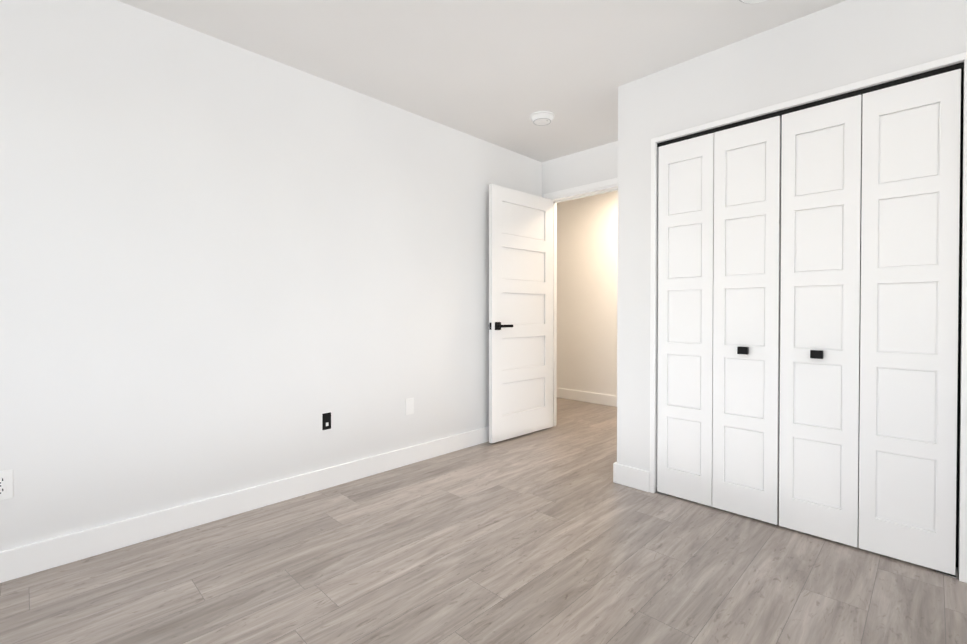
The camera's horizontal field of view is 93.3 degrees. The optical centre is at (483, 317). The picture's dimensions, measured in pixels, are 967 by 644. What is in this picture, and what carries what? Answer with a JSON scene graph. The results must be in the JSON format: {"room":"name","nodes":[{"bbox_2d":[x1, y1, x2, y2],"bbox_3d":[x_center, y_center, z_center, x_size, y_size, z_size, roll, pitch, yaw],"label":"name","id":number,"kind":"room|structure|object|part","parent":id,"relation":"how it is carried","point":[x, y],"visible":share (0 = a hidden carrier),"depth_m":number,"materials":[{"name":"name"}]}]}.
{"room":"empty bedroom","nodes":[
{"label":"empty bedroom","id":0,"kind":"room"},
{"bbox_2d":[0,0,541,550],"bbox_3d":[-1.043,-0.195,2.703,0.100,2.440,4.610,1,1,45],"label":"wall","id":1,"kind":"structure","parent":0,"point":[226,268],"depth_m":2.29,"materials":[{"name":"paint"}]},
{"bbox_2d":[0,469,12,499],"bbox_3d":[-1.887,0.658,1.782,0.008,0.114,0.070,1,1,45],"label":"electrical outlet","id":2,"kind":"object","parent":1,"relation":"attached to","point":[6,484],"visible":1,"depth_m":1.79,"materials":[{"name":"white plastic"}]},
{"bbox_2d":[0,426,488,582],"bbox_3d":[-1.001,0.966,2.675,0.017,0.120,4.410,1,1,45],"label":"baseboard","id":3,"kind":"structure","parent":1,"relation":"attached to","point":[25,560],"depth_m":2.27,"materials":[{"name":"paint"}]},
{"bbox_2d":[322,411,331,430],"bbox_3d":[-0.941,0.625,2.741,0.004,0.108,0.064,1,1,45],"label":"electrical outlet","id":4,"kind":"object","parent":1,"relation":"attached to","point":[326,420],"visible":1,"depth_m":2.74,"materials":[{"name":"black plastic"}]},
{"bbox_2d":[405,398,413,414],"bbox_3d":[-0.513,0.620,3.172,0.007,0.114,0.070,1,1,45],"label":"electrical outlet","id":5,"kind":"object","parent":1,"relation":"attached to","point":[409,406],"visible":1,"depth_m":3.17,"materials":[{"name":"white plastic"}]},
{"bbox_2d":[118,0,845,161],"bbox_3d":[0.096,-1.452,1.530,3.350,0.100,4.560,1,1,45],"label":"ceiling","id":6,"kind":"structure","parent":0,"point":[498,72],"depth_m":2.37,"materials":[{"name":"paint"}]},
{"bbox_2d":[530,111,554,125],"bbox_3d":[0.414,-1.396,3.226,0.176,0.048,0.176,1,1,45],"label":"smoke detector","id":7,"kind":"object","parent":6,"relation":"attached to","point":[540,118],"visible":1,"depth_m":3.18,"materials":[{"name":"white plastic"}]},
{"bbox_2d":[739,0,765,3],"bbox_3d":[1.180,-1.386,1.929,0.190,0.040,0.190,1,1,45],"label":"recessed light","id":8,"kind":"object","parent":6,"relation":"in","point":[751,1],"visible":0.96,"depth_m":1.99,"materials":[{"name":"grey plastic"}]},
{"bbox_2d":[0,397,966,643],"bbox_3d":[-0.081,1.076,2.659,5.150,0.100,5.880,1,1,45],"label":"floor","id":9,"kind":"structure","parent":0,"point":[554,535],"depth_m":1.83,"materials":[{"name":"laminate"}]},
{"bbox_2d":[542,141,617,197],"bbox_3d":[1.698,-0.200,3.165,3.150,2.440,0.100,1,1,45],"label":"wall","id":10,"kind":"structure","parent":0,"point":[590,166],"depth_m":3.93,"materials":[{"name":"paint"}]},
{"bbox_2d":[489,184,552,442],"bbox_3d":[0.339,-0.029,3.890,0.778,2.054,0.035,-1,1,-43],"label":"door leaf","id":11,"kind":"structure","parent":10,"relation":"in","point":[521,302],"depth_m":3.84,"materials":[{"name":"paint"}]},
{"bbox_2d":[495,322,512,329],"bbox_3d":[0.135,0.071,3.699,0.157,0.064,0.147,-1,1,-43],"label":"door handle","id":12,"kind":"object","parent":11,"relation":"attached to","point":[498,326],"depth_m":3.64,"materials":[{"name":"black metal"}]},
{"bbox_2d":[544,177,617,425],"bbox_3d":[0.923,-0.059,3.933,0.920,2.142,0.124,1,1,45],"label":"door frame","id":13,"kind":"structure","parent":10,"relation":"attached to","point":[596,188],"depth_m":4.19,"materials":[{"name":"paint"}]},
{"bbox_2d":[557,191,617,395],"bbox_3d":[1.826,-0.218,4.824,4.200,2.440,0.100,1,1,45],"label":"wall","id":14,"kind":"structure","parent":0,"point":[587,250],"depth_m":5.35,"materials":[{"name":"paint"}]},
{"bbox_2d":[557,388,616,406],"bbox_3d":[1.785,0.943,4.795,4.200,0.120,0.017,1,1,45],"label":"baseboard","id":15,"kind":"structure","parent":14,"relation":"attached to","point":[596,398],"depth_m":5.34,"materials":[{"name":"paint"}]},
{"bbox_2d":[617,0,966,573],"bbox_3d":[1.556,-0.189,2.167,1.950,2.440,0.100,1,1,45],"label":"wall","id":16,"kind":"structure","parent":0,"point":[846,42],"depth_m":2.39,"materials":[{"name":"paint"}]},
{"bbox_2d":[616,463,649,491],"bbox_3d":[0.897,0.965,2.748,0.214,0.120,0.017,1,1,45],"label":"baseboard","id":17,"kind":"structure","parent":16,"relation":"attached to","point":[633,477],"depth_m":2.73,"materials":[{"name":"paint"}]},
{"bbox_2d":[650,52,966,582],"bbox_3d":[1.431,-0.001,2.215,1.282,2.063,0.010,1,1,45],"label":"trim","id":18,"kind":"structure","parent":16,"relation":"attached to","point":[963,436],"depth_m":1.90,"materials":[{"name":"paint"}]},
{"bbox_2d":[656,62,963,578],"bbox_3d":[1.452,0.013,2.236,1.228,2.034,0.084,1,1,45],"label":"bifold closet door","id":19,"kind":"structure","parent":16,"relation":"in","point":[809,301],"depth_m":2.11,"materials":[{"name":"paint"}]},
{"bbox_3d":[1.324,0.170,2.326,0.048,0.038,0.030,1,1,45],"label":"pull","id":20,"kind":"part","parent":19,"relation":"part of","materials":[{"name":"black metal"}]},
{"bbox_3d":[1.542,0.172,2.110,0.048,0.038,0.030,1,1,45],"label":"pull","id":21,"kind":"part","parent":19,"relation":"part of","materials":[{"name":"black metal"}]},
{"bbox_3d":[1.182,-0.199,3.106,0.100,2.440,0.710,1,1,45],"label":"wall","id":22,"kind":"structure","parent":0,"visible":0},
{"bbox_2d":[613,462,616,482],"bbox_3d":[1.094,0.961,3.112,0.017,0.120,0.810,1,1,45],"label":"baseboard","id":23,"kind":"structure","parent":22,"relation":"attached to","point":[614,472],"depth_m":2.82,"materials":[{"name":"paint"}]}
]}

